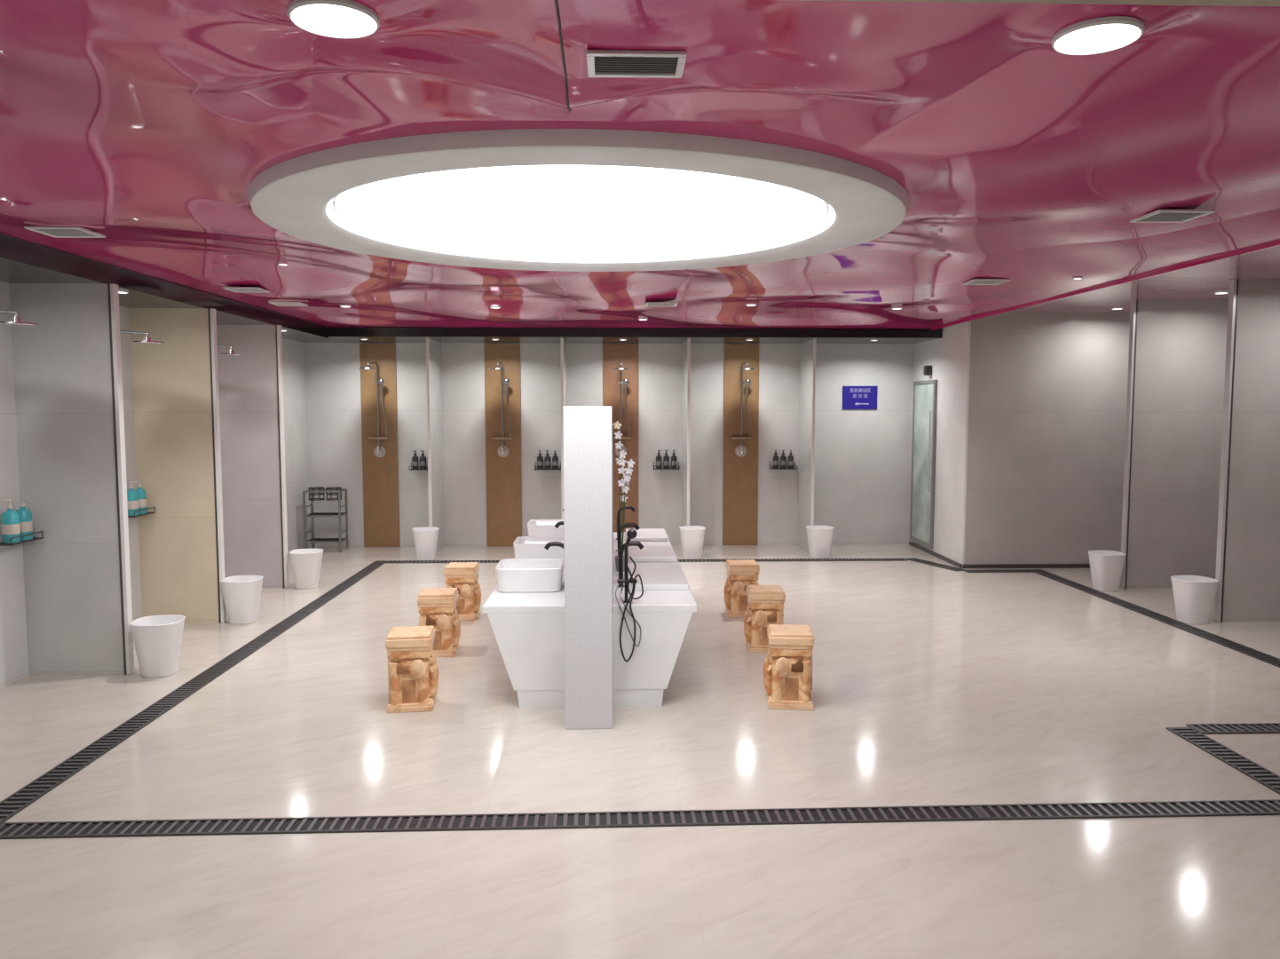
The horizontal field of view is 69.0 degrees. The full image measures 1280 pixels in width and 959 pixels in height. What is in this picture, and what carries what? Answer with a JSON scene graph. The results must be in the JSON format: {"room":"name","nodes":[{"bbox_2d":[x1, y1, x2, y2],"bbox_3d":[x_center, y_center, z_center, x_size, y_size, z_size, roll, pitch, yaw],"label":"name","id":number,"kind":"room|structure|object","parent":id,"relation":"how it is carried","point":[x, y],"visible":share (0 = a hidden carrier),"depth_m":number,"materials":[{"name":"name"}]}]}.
{"room":"communal shower room","nodes":[
{"label":"communal shower room","id":0,"kind":"room"},
{"bbox_2d":[0,233,309,687],"bbox_3d":[-3.789,-0.052,3.973,0.100,2.800,14.350,0,4,-2],"label":"wall","id":1,"kind":"structure","parent":0,"point":[13,637],"depth_m":6.86,"materials":[{"name":"tile"}]},
{"bbox_2d":[0,308,39,326],"bbox_3d":[-3.491,-0.360,4.986,0.554,1.120,0.240,0,4,-2],"label":"shower","id":2,"kind":"object","parent":1,"relation":"attached to","point":[15,321],"visible":1,"depth_m":4.94,"materials":[{"name":"silver metal"}]},
{"bbox_2d":[0,530,43,545],"bbox_3d":[-3.711,0.340,5.545,0.133,0.100,0.308,0,4,-2],"label":"shelf","id":3,"kind":"object","parent":1,"relation":"attached to","point":[2,543],"visible":0.65,"depth_m":5.52,"materials":[{"name":"black metal"}]},
{"bbox_2d":[0,499,20,543],"bbox_3d":[-3.702,0.244,5.478,0.092,0.252,0.080,1,4,13],"label":"pump bottle","id":4,"kind":"object","parent":3,"relation":"on","point":[10,519],"visible":0.99,"depth_m":5.45,"materials":[{"name":"teal plastic"}]},
{"bbox_2d":[15,497,32,540],"bbox_3d":[-3.706,0.235,5.597,0.080,0.252,0.092,0,4,6],"label":"pump bottle","id":5,"kind":"object","parent":3,"relation":"on","point":[26,521],"visible":0.83,"depth_m":5.58,"materials":[{"name":"teal plastic"}]},
{"bbox_2d":[127,506,155,517],"bbox_3d":[-3.753,0.233,6.940,0.133,0.100,0.308,0,4,-2],"label":"shelf","id":6,"kind":"object","parent":1,"relation":"attached to","point":[146,513],"visible":0.48,"depth_m":6.92,"materials":[{"name":"black metal"}]},
{"bbox_2d":[126,481,139,515],"bbox_3d":[-3.743,0.139,6.863,0.080,0.252,0.092,0,4,4],"label":"pump bottle","id":7,"kind":"object","parent":6,"relation":"on","point":[132,495],"visible":0.88,"depth_m":6.83,"materials":[{"name":"teal plastic"}]},
{"bbox_2d":[135,479,147,513],"bbox_3d":[-3.747,0.130,6.983,0.080,0.252,0.092,-1,4,-8],"label":"pump bottle","id":8,"kind":"object","parent":6,"relation":"on","point":[142,493],"visible":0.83,"depth_m":6.96,"materials":[{"name":"teal plastic"}]},
{"bbox_2d":[119,330,164,344],"bbox_3d":[-3.532,-0.467,6.382,0.554,1.120,0.240,0,4,-2],"label":"shower","id":9,"kind":"object","parent":1,"relation":"attached to","point":[146,340],"visible":0.21,"depth_m":6.33,"materials":[{"name":"silver metal"}]},
{"bbox_2d":[0,233,328,338],"bbox_3d":[-3.528,-1.302,6.418,0.570,0.120,7.200,0,4,-2],"label":"trim","id":10,"kind":"structure","parent":1,"relation":"attached to","point":[21,261],"depth_m":6.01,"materials":[{"name":"black paint"}]},
{"bbox_2d":[217,344,244,355],"bbox_3d":[-3.574,-0.573,7.777,0.554,1.120,0.240,0,4,-2],"label":"shower","id":11,"kind":"object","parent":1,"relation":"attached to","point":[231,352],"visible":0.16,"depth_m":7.73,"materials":[{"name":"silver metal"}]},
{"bbox_2d":[562,406,613,728],"bbox_3d":[-0.314,0.332,6.437,0.256,1.660,3.400,0,4,-2],"label":"wall","id":12,"kind":"structure","parent":0,"point":[588,430],"depth_m":4.74,"materials":[{"name":"white paint"}]},
{"bbox_2d":[611,422,613,553],"bbox_3d":[-0.195,-0.053,6.612,0.006,0.720,2.800,0,4,-2],"label":"mirror","id":13,"kind":"object","parent":12,"relation":"attached to","point":[612,422],"depth_m":5.22,"materials":[{"name":"clear glass"}]},
{"bbox_2d":[615,529,643,661],"bbox_3d":[-0.059,0.632,5.151,0.160,0.730,0.148,0,4,-2],"label":"shower","id":14,"kind":"object","parent":12,"relation":"attached to","point":[631,533],"visible":1,"depth_m":5.13,"materials":[{"name":"metal"}]},
{"bbox_2d":[303,319,914,546],"bbox_3d":[0.734,-0.604,11.213,9.570,2.800,0.100,0,4,-2],"label":"wall","id":15,"kind":"structure","parent":0,"point":[863,470],"depth_m":11.15,"materials":[{"name":"tile"}]},
{"bbox_2d":[359,343,399,546],"bbox_3d":[-3.087,-0.397,11.057,0.420,2.410,0.012,0,4,-2],"label":"wall panel","id":16,"kind":"object","parent":15,"relation":"attached to","point":[381,509],"visible":1,"depth_m":11.05,"materials":[{"name":"wood"}]},
{"bbox_2d":[358,362,389,457],"bbox_3d":[-3.079,-0.799,10.740,0.240,1.120,0.554,0,4,-2],"label":"shower","id":17,"kind":"object","parent":16,"relation":"attached to","point":[379,451],"visible":1,"depth_m":10.96,"materials":[{"name":"metal"}]},
{"bbox_2d":[409,462,427,470],"bbox_3d":[-2.566,-0.148,11.022,0.308,0.100,0.133,0,4,-2],"label":"shelf","id":18,"kind":"object","parent":15,"relation":"attached to","point":[411,466],"visible":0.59,"depth_m":10.96,"materials":[{"name":"black metal"}]},
{"bbox_2d":[411,450,418,469],"bbox_3d":[-2.656,-0.233,11.007,0.074,0.222,0.071,1,4,10],"label":"pump bottle","id":19,"kind":"object","parent":18,"relation":"on","point":[414,459],"visible":1,"depth_m":10.99,"materials":[{"name":"black plastic"}]},
{"bbox_2d":[484,343,521,545],"bbox_3d":[-1.628,-0.400,11.100,0.420,2.410,0.012,0,4,-2],"label":"wall panel","id":20,"kind":"object","parent":15,"relation":"attached to","point":[503,474],"visible":0.8,"depth_m":11.10,"materials":[{"name":"wood"}]},
{"bbox_2d":[488,362,513,457],"bbox_3d":[-1.620,-0.802,10.783,0.240,1.120,0.554,0,4,-2],"label":"shower","id":21,"kind":"object","parent":20,"relation":"attached to","point":[503,451],"visible":1,"depth_m":11.01,"materials":[{"name":"silver metal"}]},
{"bbox_2d":[285,327,942,343],"bbox_3d":[-0.315,-1.629,10.577,7.240,0.100,0.950,0,4,-2],"label":"trim","id":22,"kind":"structure","parent":15,"relation":"attached to","point":[335,335],"depth_m":10.16,"materials":[{"name":"black paint"}]},
{"bbox_2d":[602,344,638,532],"bbox_3d":[-0.229,-0.403,11.141,0.420,2.410,0.012,0,4,-2],"label":"wall panel","id":23,"kind":"object","parent":15,"relation":"attached to","point":[613,355],"visible":0.49,"depth_m":11.10,"materials":[{"name":"wood"}]},
{"bbox_2d":[612,362,631,456],"bbox_3d":[-0.220,-0.805,10.824,0.240,1.120,0.554,0,4,-2],"label":"shower","id":24,"kind":"object","parent":23,"relation":"attached to","point":[626,382],"visible":0.88,"depth_m":11.04,"materials":[{"name":"silver metal"}]},
{"bbox_2d":[722,344,758,545],"bbox_3d":[1.211,-0.406,11.183,0.420,2.410,0.012,0,4,-2],"label":"wall panel","id":25,"kind":"object","parent":15,"relation":"attached to","point":[740,474],"visible":1,"depth_m":11.18,"materials":[{"name":"wood"}]},
{"bbox_2d":[731,362,756,457],"bbox_3d":[1.219,-0.809,10.867,0.240,1.120,0.554,0,4,-2],"label":"shower","id":26,"kind":"object","parent":25,"relation":"attached to","point":[740,450],"visible":1,"depth_m":11.09,"materials":[{"name":"silver metal"}]},
{"bbox_2d":[842,386,877,409],"bbox_3d":[2.640,-0.983,11.181,0.420,0.280,0.019,0,4,-2],"label":"wall sign","id":27,"kind":"object","parent":15,"relation":"attached to","point":[853,397],"visible":1,"depth_m":11.17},
{"bbox_2d":[0,544,1279,958],"bbox_3d":[0.944,1.383,4.222,9.770,0.100,14.550,0,4,-2],"label":"floor","id":28,"kind":"structure","parent":0,"point":[932,685],"depth_m":4.16,"materials":[{"name":"tile"}]},
{"bbox_2d":[8,283,134,675],"bbox_3d":[-3.480,0.015,5.717,0.620,2.400,0.056,0,4,-2],"label":"wall","id":29,"kind":"structure","parent":28,"relation":"on","point":[67,367],"depth_m":5.69,"materials":[{"name":"grey tile"}]},
{"bbox_2d":[0,632,280,823],"bbox_3d":[-2.651,1.254,5.209,0.130,0.008,3.250,0,4,-2],"label":"floor drain","id":30,"kind":"object","parent":28,"relation":"on","point":[10,806],"visible":1,"depth_m":4.69,"materials":[{"name":"metal"}]},
{"bbox_2d":[129,615,185,677],"bbox_3d":[-3.000,1.043,5.810,0.286,0.338,0.286,-1,4,-7],"label":"waste bin","id":31,"kind":"object","parent":28,"relation":"on","point":[157,639],"visible":1,"depth_m":5.72,"materials":[{"name":"white plastic"}]},
{"bbox_2d":[129,308,226,623],"bbox_3d":[-3.521,-0.091,7.112,0.620,2.400,0.056,0,4,-2],"label":"wall","id":32,"kind":"structure","parent":28,"relation":"on","point":[176,395],"depth_m":7.09,"materials":[{"name":"beige tile"}]},
{"bbox_2d":[220,575,263,624],"bbox_3d":[-3.082,0.935,7.224,0.286,0.338,0.286,0,4,-1],"label":"waste bin","id":33,"kind":"object","parent":28,"relation":"on","point":[241,594],"visible":1,"depth_m":7.13,"materials":[{"name":"plastic"}]},
{"bbox_2d":[216,324,289,587],"bbox_3d":[-3.562,-0.197,8.508,0.620,2.400,0.056,0,4,-2],"label":"wall","id":34,"kind":"structure","parent":28,"relation":"on","point":[250,385],"depth_m":8.48,"materials":[{"name":"tile"}]},
{"bbox_2d":[0,812,552,838],"bbox_3d":[-1.446,1.370,3.686,2.180,0.008,0.131,0,4,-2],"label":"floor drain","id":35,"kind":"object","parent":28,"relation":"on","point":[496,821],"visible":1,"depth_m":3.68,"materials":[{"name":"metal"}]},
{"bbox_2d":[289,548,323,588],"bbox_3d":[-3.083,0.828,8.621,0.286,0.338,0.286,-1,4,-7],"label":"waste bin","id":36,"kind":"object","parent":28,"relation":"on","point":[305,563],"visible":1,"depth_m":8.52,"materials":[{"name":"plastic"}]},
{"bbox_2d":[302,486,348,552],"bbox_3d":[-3.649,0.461,10.823,0.427,0.736,0.307,0,4,-2],"label":"storage rack","id":37,"kind":"object","parent":28,"relation":"on","point":[312,541],"visible":1,"depth_m":10.74,"materials":[{"name":"metal"}]},
{"bbox_2d":[308,486,324,500],"bbox_3d":[-3.749,0.165,10.798,0.182,0.142,0.192,0,4,-2],"label":"basket","id":38,"kind":"object","parent":37,"relation":"on","point":[319,488],"depth_m":10.83,"materials":[{"name":"metal"}]},
{"bbox_2d":[305,504,346,514],"bbox_3d":[-3.649,0.356,10.816,0.412,0.107,0.290,0,4,-2],"label":"wire shelf","id":39,"kind":"object","parent":37,"relation":"attached to","point":[339,512],"depth_m":10.85,"materials":[{"name":"metal"}]},
{"bbox_2d":[306,529,347,540],"bbox_3d":[-3.649,0.655,10.838,0.412,0.107,0.290,0,4,-2],"label":"wire shelf","id":40,"kind":"object","parent":37,"relation":"attached to","point":[340,538],"depth_m":10.87,"materials":[{"name":"metal"}]},
{"bbox_2d":[325,486,342,500],"bbox_3d":[-3.549,0.164,10.804,0.182,0.142,0.192,0,4,-2],"label":"basket","id":41,"kind":"object","parent":37,"relation":"on","point":[333,487],"depth_m":10.76,"materials":[{"name":"metal"}]},
{"bbox_2d":[263,560,387,633],"bbox_3d":[-2.748,1.006,8.459,0.130,0.008,3.270,0,4,-2],"label":"floor drain","id":42,"kind":"object","parent":28,"relation":"on","point":[313,605],"visible":1,"depth_m":8.02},
{"bbox_2d":[385,625,438,712],"bbox_3d":[-1.260,1.049,5.180,0.278,0.421,0.256,-1,4,-7],"label":"stool","id":43,"kind":"object","parent":28,"relation":"on","point":[413,669],"visible":1,"depth_m":5.07,"materials":[{"name":"brown wood"}]},
{"bbox_2d":[411,526,438,560],"bbox_3d":[-2.350,0.707,10.218,0.286,0.338,0.286,-1,4,-14],"label":"waste bin","id":44,"kind":"object","parent":28,"relation":"on","point":[425,539],"visible":1,"depth_m":10.12,"materials":[{"name":"plastic"}]},
{"bbox_2d":[426,338,444,553],"bbox_3d":[-2.347,-0.375,10.702,0.035,2.420,0.771,0,4,-2],"label":"wall","id":45,"kind":"structure","parent":28,"relation":"on","point":[435,471],"depth_m":10.62,"materials":[{"name":"grey tile"}]},
{"bbox_2d":[417,587,460,656],"bbox_3d":[-1.354,0.963,6.304,0.278,0.421,0.256,0,4,-5],"label":"stool","id":46,"kind":"object","parent":28,"relation":"on","point":[437,606],"visible":0.8,"depth_m":6.20,"materials":[{"name":"brown wood"}]},
{"bbox_2d":[385,560,499,562],"bbox_3d":[-1.310,0.884,10.062,2.830,0.008,0.130,0,4,-2],"label":"floor drain","id":47,"kind":"object","parent":28,"relation":"on","point":[388,561],"visible":0.46,"depth_m":10.05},
{"bbox_2d":[443,561,481,620],"bbox_3d":[-1.395,0.882,7.370,0.278,0.421,0.256,0,4,-2],"label":"stool","id":48,"kind":"object","parent":28,"relation":"on","point":[463,576],"visible":0.8,"depth_m":7.26,"materials":[{"name":"brown wood"}]},
{"bbox_2d":[481,573,565,707],"bbox_3d":[-0.645,0.940,5.626,0.466,0.570,1.004,0,4,-2],"label":"counter","id":49,"kind":"object","parent":28,"relation":"on","point":[528,628],"visible":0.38,"depth_m":5.13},
{"bbox_2d":[481,573,564,613],"bbox_3d":[-0.645,0.676,5.606,0.466,0.040,0.998,0,4,-2],"label":"countertop","id":50,"kind":"structure","parent":49,"relation":"on","point":[498,602],"depth_m":5.20,"materials":[{"name":"stone"}]},
{"bbox_2d":[495,558,564,592],"bbox_3d":[-0.660,0.580,5.643,0.404,0.145,0.374,0,4,-2],"label":"vessel basin","id":51,"kind":"object","parent":50,"relation":"in","point":[512,574],"visible":0.99,"depth_m":5.47,"materials":[{"name":"white ceramic"}]},
{"bbox_2d":[544,541,564,587],"bbox_3d":[-0.490,0.513,5.643,0.166,0.278,0.098,2,5,25],"label":"faucet","id":52,"kind":"object","parent":50,"relation":"on","point":[548,545],"visible":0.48,"depth_m":5.62,"materials":[{"name":"metal"}]},
{"bbox_2d":[560,338,567,519],"bbox_3d":[-0.873,-0.378,10.746,0.035,2.420,0.771,0,4,-2],"label":"wall","id":53,"kind":"structure","parent":28,"relation":"on","point":[563,344],"depth_m":10.37,"materials":[{"name":"grey tile"}]},
{"bbox_2d":[613,528,671,549],"bbox_3d":[0.007,0.766,7.679,0.466,0.604,1.004,0,4,-2],"label":"vessel basin","id":54,"kind":"object","parent":28,"relation":"on","point":[646,536],"visible":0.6,"depth_m":7.62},
{"bbox_2d":[616,505,635,539],"bbox_3d":[-0.126,0.356,7.710,0.166,0.278,0.098,2,5,25],"label":"faucet","id":55,"kind":"object","parent":54,"relation":"on","point":[632,508],"visible":0.7,"depth_m":7.69,"materials":[{"name":"metal"}]},
{"bbox_2d":[612,545,680,573],"bbox_3d":[0.037,0.844,6.662,0.466,0.604,1.004,0,4,-2],"label":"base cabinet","id":56,"kind":"object","parent":28,"relation":"on","point":[649,557],"visible":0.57,"depth_m":6.57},
{"bbox_2d":[617,522,639,555],"bbox_3d":[-0.092,0.444,6.554,0.166,0.278,0.098,2,5,25],"label":"faucet","id":57,"kind":"object","parent":56,"relation":"on","point":[627,525],"visible":0.66,"depth_m":6.54,"materials":[{"name":"metal"}]},
{"bbox_2d":[612,568,696,706],"bbox_3d":[0.068,0.921,5.646,0.466,0.604,1.004,0,4,-2],"label":"counter","id":58,"kind":"object","parent":28,"relation":"on","point":[666,606],"visible":0.88,"depth_m":5.15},
{"bbox_2d":[612,573,696,612],"bbox_3d":[0.068,0.674,5.627,0.466,0.040,0.998,0,4,-2],"label":"countertop","id":59,"kind":"structure","parent":58,"relation":"on","point":[651,601],"depth_m":5.25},
{"bbox_2d":[613,420,635,571],"bbox_3d":[-0.116,0.114,6.150,0.107,0.999,0.142,-4,6,-40],"label":"potted orchid","id":60,"kind":"object","parent":59,"relation":"on","point":[620,461],"visible":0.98,"depth_m":6.14,"materials":[{"name":"white plant"}]},
{"bbox_2d":[618,540,644,587],"bbox_3d":[-0.066,0.512,5.657,0.166,0.278,0.098,2,5,25],"label":"faucet","id":61,"kind":"object","parent":59,"relation":"on","point":[639,544],"visible":0.86,"depth_m":5.64,"materials":[{"name":"metal"}]},
{"bbox_2d":[681,338,690,526],"bbox_3d":[0.532,-0.381,10.787,0.035,2.420,0.771,0,4,-2],"label":"wall","id":62,"kind":"structure","parent":28,"relation":"on","point":[686,345],"depth_m":10.54,"materials":[{"name":"grey tile"}]},
{"bbox_2d":[679,525,705,559],"bbox_3d":[0.579,0.700,10.305,0.286,0.338,0.286,0,4,-4],"label":"waste bin","id":63,"kind":"object","parent":28,"relation":"on","point":[691,536],"visible":1,"depth_m":10.20,"materials":[{"name":"plastic"}]},
{"bbox_2d":[723,559,759,616],"bbox_3d":[0.812,0.872,7.496,0.278,0.421,0.256,0,4,-2],"label":"stool","id":64,"kind":"object","parent":28,"relation":"on","point":[740,572],"visible":0.78,"depth_m":7.39,"materials":[{"name":"brown wood"}]},
{"bbox_2d":[743,584,785,652],"bbox_3d":[0.854,0.954,6.420,0.278,0.421,0.256,0,4,2],"label":"stool","id":65,"kind":"object","parent":28,"relation":"on","point":[765,606],"visible":0.83,"depth_m":6.31,"materials":[{"name":"brown wood"}]},
{"bbox_2d":[550,804,987,829],"bbox_3d":[0.517,1.363,3.769,1.750,0.008,0.130,0,4,-2],"label":"floor drain","id":66,"kind":"object","parent":28,"relation":"on","point":[735,817],"visible":1,"depth_m":3.77,"materials":[{"name":"metal"}]},
{"bbox_2d":[763,624,813,710],"bbox_3d":[0.829,1.045,5.223,0.278,0.421,0.256,0,4,5],"label":"stool","id":67,"kind":"object","parent":28,"relation":"on","point":[787,667],"visible":1,"depth_m":5.11,"materials":[{"name":"brown wood"}]},
{"bbox_2d":[677,558,907,561],"bbox_3d":[1.504,0.877,10.145,2.800,0.008,0.130,0,4,-2],"label":"floor drain","id":68,"kind":"object","parent":28,"relation":"on","point":[755,559],"visible":0.76,"depth_m":10.14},
{"bbox_2d":[797,339,816,553],"bbox_3d":[1.931,-0.384,10.828,0.035,2.420,0.771,0,4,-2],"label":"wall","id":69,"kind":"structure","parent":28,"relation":"on","point":[807,379],"depth_m":10.75,"materials":[{"name":"grey tile"}]},
{"bbox_2d":[805,525,834,558],"bbox_3d":[1.998,0.697,10.346,0.286,0.338,0.286,-1,4,-11],"label":"waste bin","id":70,"kind":"object","parent":28,"relation":"on","point":[819,537],"visible":1,"depth_m":10.25,"materials":[{"name":"plastic"}]},
{"bbox_2d":[905,557,965,570],"bbox_3d":[3.123,0.898,9.873,0.130,0.008,0.810,-2,5,-22],"label":"floor drain","id":71,"kind":"object","parent":28,"relation":"on","point":[915,559],"visible":1,"depth_m":9.85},
{"bbox_2d":[963,568,1034,572],"bbox_3d":[3.640,0.930,9.460,0.670,0.008,0.130,0,4,-2],"label":"floor drain","id":72,"kind":"object","parent":28,"relation":"on","point":[986,570],"visible":1,"depth_m":9.45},
{"bbox_2d":[1088,550,1126,591],"bbox_3d":[4.263,0.836,8.518,0.286,0.338,0.286,0,4,-1],"label":"waste bin","id":73,"kind":"object","parent":28,"relation":"on","point":[1106,566],"visible":1,"depth_m":8.42,"materials":[{"name":"plastic"}]},
{"bbox_2d":[1028,568,1209,633],"bbox_3d":[4.083,1.027,8.186,0.130,0.008,2.720,0,4,-2],"label":"floor drain","id":74,"kind":"object","parent":28,"relation":"on","point":[1150,613],"visible":1,"depth_m":7.84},
{"bbox_2d":[974,798,1279,820],"bbox_3d":[3.490,1.354,3.894,4.200,0.008,0.131,0,4,-2],"label":"floor drain","id":75,"kind":"object","parent":28,"relation":"on","point":[1268,806],"visible":1,"depth_m":3.83,"materials":[{"name":"metal"}]},
{"bbox_2d":[1119,300,1228,588],"bbox_3d":[4.966,-0.307,8.501,1.070,2.620,0.056,0,4,-2],"label":"wall","id":76,"kind":"structure","parent":28,"relation":"on","point":[1177,353],"depth_m":8.47,"materials":[{"name":"beige tile"}]},
{"bbox_2d":[1170,575,1218,624],"bbox_3d":[4.292,0.935,7.222,0.286,0.338,0.286,-1,4,-7],"label":"waste bin","id":77,"kind":"object","parent":28,"relation":"on","point":[1194,596],"visible":1,"depth_m":7.13,"materials":[{"name":"plastic"}]},
{"bbox_2d":[1165,726,1279,794],"bbox_3d":[2.795,1.316,4.387,0.130,0.008,0.860,0,4,-2],"label":"floor drain","id":78,"kind":"object","parent":28,"relation":"on","point":[1246,766],"visible":1,"depth_m":4.40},
{"bbox_2d":[1185,722,1279,734],"bbox_3d":[4.207,1.282,4.838,2.710,0.008,0.130,0,4,-2],"label":"floor drain","id":79,"kind":"object","parent":28,"relation":"on","point":[1268,727],"visible":1,"depth_m":4.81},
{"bbox_2d":[1193,632,1279,667],"bbox_3d":[4.152,1.202,5.883,0.130,0.008,1.900,0,4,-2],"label":"floor drain","id":80,"kind":"object","parent":28,"relation":"on","point":[1248,651],"visible":1,"depth_m":6.39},
{"bbox_2d":[1213,278,1279,622],"bbox_3d":[5.006,-0.205,7.155,1.070,2.620,0.056,0,4,-2],"label":"wall","id":81,"kind":"structure","parent":28,"relation":"on","point":[1247,572],"depth_m":7.13,"materials":[{"name":"beige tile"}]},
{"bbox_3d":[-0.675,0.862,6.643,0.466,0.570,1.004,0,4,-2],"label":"cabinet","id":82,"kind":"object","parent":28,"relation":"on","visible":0},
{"bbox_2d":[513,536,563,558],"bbox_3d":[-0.690,0.503,6.660,0.404,0.145,0.374,0,4,-2],"label":"vessel basin","id":83,"kind":"object","parent":82,"relation":"in","point":[525,547],"visible":0.65,"depth_m":6.48,"materials":[{"name":"white ceramic"}]},
{"bbox_3d":[-0.705,0.785,7.659,0.466,0.570,1.004,0,4,-2],"label":"cabinet","id":84,"kind":"object","parent":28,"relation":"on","visible":0},
{"bbox_2d":[527,519,563,536],"bbox_3d":[-0.721,0.424,7.697,0.404,0.145,0.374,0,4,-2],"label":"vessel basin","id":85,"kind":"object","parent":84,"relation":"in","point":[535,527],"visible":0.42,"depth_m":7.52,"materials":[{"name":"white ceramic"}]},
{"bbox_2d":[0,0,1279,328],"bbox_3d":[0.044,-1.342,6.044,6.550,0.138,8.190,0,4,-2],"label":"ceiling","id":86,"kind":"structure","parent":0,"point":[146,126],"depth_m":2.86,"materials":[{"name":"plastic"}]},
{"bbox_2d":[23,226,105,237],"bbox_3d":[-2.755,-1.188,4.473,0.250,0.010,0.240,0,4,-2],"label":"ceiling vent","id":87,"kind":"object","parent":86,"relation":"in","point":[65,232],"visible":1,"depth_m":4.46,"materials":[{"name":"metal"}]},
{"bbox_2d":[222,286,269,292],"bbox_3d":[-2.864,-1.381,6.783,0.250,0.010,0.240,0,4,-2],"label":"ceiling vent","id":88,"kind":"object","parent":86,"relation":"in","point":[232,288],"visible":1,"depth_m":6.75,"materials":[{"name":"metal"}]},
{"bbox_2d":[268,301,308,306],"bbox_3d":[-2.933,-1.466,7.778,0.250,0.010,0.240,0,4,-2],"label":"ceiling vent","id":89,"kind":"object","parent":86,"relation":"in","point":[280,304],"visible":1,"depth_m":7.76,"materials":[{"name":"metal"}]},
{"bbox_2d":[287,0,379,39],"bbox_3d":[-0.673,-1.014,2.050,0.193,0.014,0.193,0,4,-2],"label":"recessed light","id":90,"kind":"object","parent":86,"relation":"in","point":[335,19],"visible":1,"depth_m":2.03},
{"bbox_2d":[553,0,571,111],"bbox_3d":[-0.191,-1.032,2.324,0.008,0.064,0.720,0,4,-2],"label":"trim","id":91,"kind":"structure","parent":86,"relation":"attached to","point":[556,1],"depth_m":2.27,"materials":[{"name":"metal"}]},
{"bbox_2d":[247,128,908,271],"bbox_3d":[-0.244,-1.141,4.120,2.770,0.070,2.604,0,4,-2],"label":"ceiling light","id":92,"kind":"object","parent":86,"relation":"attached to","point":[559,200],"visible":0.98,"depth_m":3.70,"materials":[{"name":"plastic"}]},
{"bbox_2d":[327,165,833,253],"bbox_3d":[-0.243,-1.162,4.088,2.158,0.015,2.082,0,4,-2],"label":"diffuser","id":93,"kind":"object","parent":92,"relation":"attached to","point":[531,209],"depth_m":3.97,"materials":[{"name":"plastic"}]},
{"bbox_2d":[586,49,687,78],"bbox_3d":[-0.010,-1.028,2.309,0.240,0.010,0.160,0,4,-2],"label":"ceiling vent","id":94,"kind":"object","parent":86,"relation":"in","point":[601,63],"visible":1,"depth_m":2.30,"materials":[{"name":"metal"}]},
{"bbox_2d":[645,301,678,306],"bbox_3d":[0.169,-1.395,7.424,0.250,0.010,0.240,0,4,-2],"label":"ceiling vent","id":95,"kind":"object","parent":86,"relation":"in","point":[647,304],"visible":1,"depth_m":7.38,"materials":[{"name":"metal"}]},
{"bbox_2d":[961,278,1010,284],"bbox_3d":[2.407,-1.376,6.488,0.250,0.010,0.240,0,4,-2],"label":"ceiling vent","id":96,"kind":"object","parent":86,"relation":"in","point":[975,281],"visible":1,"depth_m":6.47,"materials":[{"name":"metal"}]},
{"bbox_2d":[1050,15,1144,55],"bbox_3d":[1.055,-1.022,2.151,0.193,0.014,0.193,0,4,-2],"label":"recessed light","id":97,"kind":"object","parent":86,"relation":"in","point":[1096,35],"visible":1,"depth_m":2.13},
{"bbox_2d":[1129,209,1216,222],"bbox_3d":[2.376,-1.176,4.165,0.250,0.010,0.240,0,4,-2],"label":"ceiling vent","id":98,"kind":"object","parent":86,"relation":"in","point":[1160,216],"visible":1,"depth_m":4.15,"materials":[{"name":"metal"}]},
{"bbox_2d":[909,321,971,564],"bbox_3d":[3.325,-0.452,10.398,0.020,2.620,1.700,0,4,-2],"label":"wall","id":99,"kind":"structure","parent":0,"point":[949,356],"depth_m":9.97,"materials":[{"name":"paint"}]},
{"bbox_2d":[909,379,937,548],"bbox_3d":[3.264,-0.193,10.818,0.075,1.900,0.745,0,4,-2],"label":"door","id":100,"kind":"structure","parent":99,"relation":"in","point":[924,397],"depth_m":10.77,"materials":[{"name":"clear glass"}]},
{"bbox_2d":[908,541,962,568],"bbox_3d":[3.307,0.835,10.496,0.016,0.040,1.680,0,4,-2],"label":"baseboard","id":101,"kind":"structure","parent":99,"relation":"attached to","point":[949,560],"depth_m":10.36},
{"bbox_2d":[931,241,1279,330],"bbox_3d":[3.329,-1.389,6.113,0.030,0.130,8.200,0,4,-2],"label":"trim","id":102,"kind":"structure","parent":99,"relation":"attached to","point":[1275,244],"depth_m":6.25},
{"bbox_2d":[805,0,1279,6],"bbox_3d":[1.079,-0.863,-0.520,9.370,0.080,5.030,0,4,-2],"label":"ceiling","id":103,"kind":"structure","parent":0,"point":[1219,3],"depth_m":1.98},
{"bbox_2d":[963,312,1129,564],"bbox_3d":[4.389,-0.454,10.430,2.110,2.620,1.700,0,4,-2],"label":"wall","id":104,"kind":"structure","parent":0,"point":[1047,398],"depth_m":9.57,"materials":[{"name":"beige tile"}]},
{"bbox_2d":[962,563,1090,568],"bbox_3d":[4.320,0.898,9.668,1.960,0.040,0.020,0,4,-2],"label":"baseboard","id":105,"kind":"structure","parent":104,"relation":"attached to","point":[987,565],"depth_m":9.65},
{"bbox_2d":[1008,245,1279,313],"bbox_3d":[4.464,-1.433,5.767,2.230,0.040,7.450,0,4,-2],"label":"ceiling","id":106,"kind":"structure","parent":0,"point":[1200,282],"depth_m":7.48,"materials":[{"name":"paint"}]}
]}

